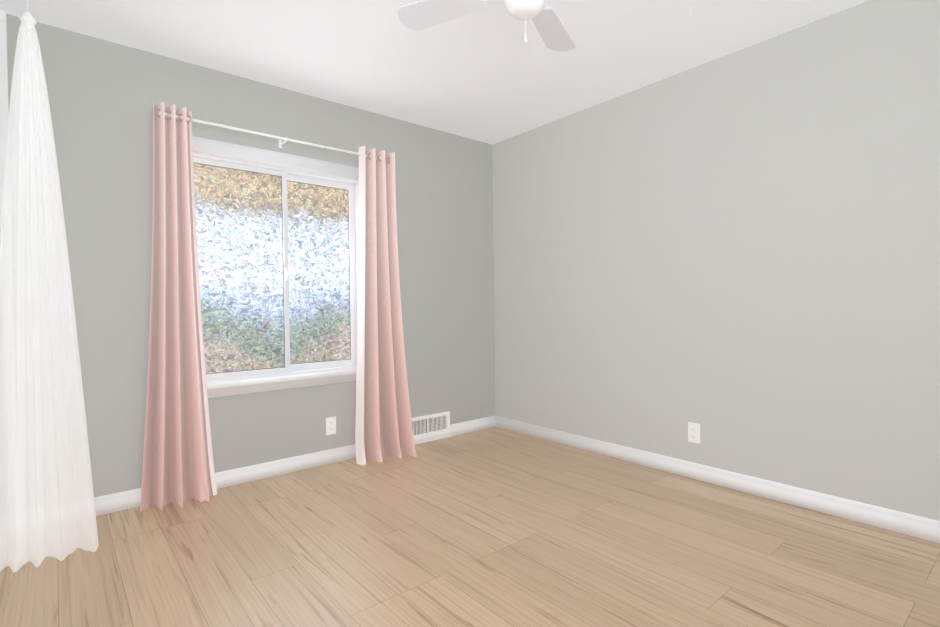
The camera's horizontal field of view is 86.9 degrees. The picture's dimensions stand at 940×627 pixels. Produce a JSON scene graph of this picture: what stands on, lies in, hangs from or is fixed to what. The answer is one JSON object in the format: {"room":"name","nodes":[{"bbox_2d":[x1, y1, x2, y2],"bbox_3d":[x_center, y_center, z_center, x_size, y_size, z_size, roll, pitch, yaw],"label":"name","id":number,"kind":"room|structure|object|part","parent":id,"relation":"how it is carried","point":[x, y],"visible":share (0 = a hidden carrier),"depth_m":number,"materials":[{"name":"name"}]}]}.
{"room":"empty bedroom","nodes":[
{"label":"empty bedroom","id":0,"kind":"room"},
{"bbox_2d":[6,14,494,496],"bbox_3d":[-1.055,-0.210,3.349,3.463,2.440,0.150,-1,1,-40],"label":"wall","id":1,"kind":"structure","parent":0,"point":[104,96],"depth_m":2.95,"materials":[{"name":"grey paint"}]},
{"bbox_2d":[192,136,358,179],"bbox_3d":[-1.185,-0.968,3.112,1.134,0.092,0.043,-1,1,-40],"label":"window trim","id":2,"kind":"structure","parent":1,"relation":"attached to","point":[237,152],"depth_m":3.06,"materials":[{"name":"white plastic"}]},
{"bbox_2d":[193,152,358,383],"bbox_3d":[-1.215,-0.263,3.169,1.110,1.325,0.102,-1,1,-40],"label":"window","id":3,"kind":"structure","parent":1,"relation":"in","point":[239,234],"depth_m":3.12,"materials":[{"name":"white plastic"}]},
{"bbox_2d":[193,157,350,379],"bbox_3d":[-1.226,-0.263,3.150,1.020,1.277,0.054,-1,1,-40],"label":"window frame","id":4,"kind":"structure","parent":3,"relation":"attached to","point":[283,271],"depth_m":3.15,"materials":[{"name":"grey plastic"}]},
{"bbox_3d":[-1.389,-0.259,2.998,0.576,1.277,0.030,-1,1,-40],"label":"window sash","id":5,"kind":"part","parent":4,"relation":"part of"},
{"bbox_2d":[285,268,287,280],"bbox_3d":[-1.162,-0.246,3.152,0.014,0.080,0.024,-1,1,-40],"label":"window latch","id":6,"kind":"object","parent":4,"relation":"attached to","point":[286,273],"depth_m":3.15,"materials":[{"name":"white plastic"}]},
{"bbox_3d":[-1.019,-0.268,3.353,0.526,1.277,0.030,-1,1,-40],"label":"window sash","id":7,"kind":"part","parent":3,"relation":"part of","materials":[{"name":"clear glass"}]},
{"bbox_2d":[140,102,416,513],"bbox_3d":[-1.080,-0.058,3.037,1.613,2.136,0.299,-1,1,-40],"label":"curtains","id":8,"kind":"object","parent":1,"relation":"hanging from","point":[178,466],"visible":1,"depth_m":2.73,"materials":[{"name":"pink fabric"}]},
{"bbox_3d":[-1.569,-0.046,2.652,0.369,2.136,0.152,-1,1,-40],"label":"panel","id":9,"kind":"part","parent":8,"relation":"part of","materials":[{"name":"pink fabric"}]},
{"bbox_3d":[-1.161,-1.068,3.085,1.329,0.050,0.114,-1,1,-40],"label":"rod","id":10,"kind":"part","parent":8,"relation":"part of","materials":[{"name":"white metal"}]},
{"bbox_3d":[-0.595,-0.069,3.399,0.404,2.136,0.233,-1,1,-40],"label":"panel","id":11,"kind":"part","parent":8,"relation":"part of","materials":[{"name":"pink fabric"}]},
{"bbox_2d":[207,369,356,397],"bbox_3d":[-1.166,0.437,3.132,1.134,0.084,0.046,-1,1,-40],"label":"window sill","id":12,"kind":"structure","parent":1,"relation":"attached to","point":[228,388],"depth_m":3.10,"materials":[{"name":"white wood"}]},
{"bbox_2d":[94,416,493,515],"bbox_3d":[-0.992,0.964,3.298,3.090,0.092,0.017,-1,1,-40],"label":"baseboard","id":13,"kind":"structure","parent":1,"relation":"attached to","point":[115,502],"depth_m":3.11,"materials":[{"name":"white wood"}]},
{"bbox_2d":[326,416,335,434],"bbox_3d":[-0.937,0.758,3.349,0.070,0.115,0.008,-1,1,-40],"label":"electrical outlet","id":14,"kind":"object","parent":1,"relation":"attached to","point":[330,425],"visible":1,"depth_m":3.35,"materials":[{"name":"white plastic"}]},
{"bbox_2d":[412,411,449,438],"bbox_3d":[-0.326,0.872,3.854,0.425,0.160,0.016,-1,1,-40],"label":"air vent","id":15,"kind":"object","parent":1,"relation":"in","point":[430,425],"visible":0.79,"depth_m":3.88,"materials":[{"name":"white plastic"}]},
{"bbox_2d":[0,0,868,143],"bbox_3d":[0.256,-1.473,1.739,3.463,0.100,4.295,-1,1,-40],"label":"ceiling","id":16,"kind":"structure","parent":0,"point":[488,74],"depth_m":2.65,"materials":[{"name":"white paint"}]},
{"bbox_2d":[0,0,98,572],"bbox_3d":[-1.796,-0.184,2.065,0.357,2.437,0.118,-1,1,-40],"label":"sheer curtain","id":17,"kind":"object","parent":16,"relation":"hanging from","point":[47,506],"visible":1,"depth_m":2.07,"materials":[{"name":"white fabric"}]},
{"bbox_2d":[397,0,575,51],"bbox_3d":[0.198,-1.202,1.790,0.801,0.441,0.801,-1,1,-19],"label":"fan","id":18,"kind":"object","parent":16,"relation":"hanging from","point":[547,22],"visible":1,"depth_m":1.96,"materials":[{"name":"white plastic"}]},
{"bbox_3d":[-0.086,-1.189,1.914,0.252,0.031,0.432,-1,1,-40],"label":"blade","id":19,"kind":"part","parent":18,"relation":"part of","materials":[{"name":"white wood"}]},
{"bbox_3d":[0.200,-1.118,1.791,0.154,0.086,0.154,-1,1,-40],"label":"light globe","id":20,"kind":"part","parent":18,"relation":"part of","materials":[{"name":"white glass"}]},
{"bbox_3d":[0.201,-1.028,1.793,0.012,0.102,0.012,-1,1,-40],"label":"pull chain","id":21,"kind":"part","parent":18,"relation":"part of","materials":[{"name":"white"}]},
{"bbox_3d":[0.323,-1.197,2.075,0.432,0.031,0.252,-1,1,-40],"label":"blade","id":22,"kind":"part","parent":18,"relation":"part of","materials":[{"name":"white wood"}]},
{"bbox_2d":[0,427,939,626],"bbox_3d":[0.287,1.067,1.776,3.463,0.100,4.295,-1,1,-40],"label":"floor","id":23,"kind":"structure","parent":0,"point":[494,527],"depth_m":2.07,"materials":[{"name":"brown wood"}]},
{"bbox_2d":[492,0,939,520],"bbox_3d":[1.592,-0.234,2.760,0.150,2.440,4.145,-1,1,-40],"label":"wall","id":24,"kind":"structure","parent":0,"point":[735,255],"depth_m":2.70,"materials":[{"name":"grey paint"}]},
{"bbox_2d":[688,422,699,443],"bbox_3d":[1.340,0.714,2.967,0.008,0.115,0.070,-1,1,-40],"label":"electrical outlet","id":25,"kind":"object","parent":24,"relation":"attached to","point":[694,432],"visible":1,"depth_m":2.96,"materials":[{"name":"white plastic"}]},
{"bbox_2d":[494,415,939,542],"bbox_3d":[1.494,0.941,2.782,0.017,0.092,3.995,-1,1,-40],"label":"baseboard","id":26,"kind":"structure","parent":24,"relation":"attached to","point":[928,529],"depth_m":2.71,"materials":[{"name":"white wood"}]},
{"bbox_3d":[-0.952,-0.172,0.639,0.150,2.440,4.145,-1,1,-40],"label":"wall","id":27,"kind":"structure","parent":0,"visible":0},
{"bbox_2d":[0,10,8,235],"bbox_3d":[-1.915,-0.180,1.981,0.090,2.440,0.850,-1,1,-40],"label":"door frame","id":28,"kind":"structure","parent":27,"relation":"attached to","point":[4,111],"depth_m":2.30,"materials":[{"name":"white wood"}]}
]}

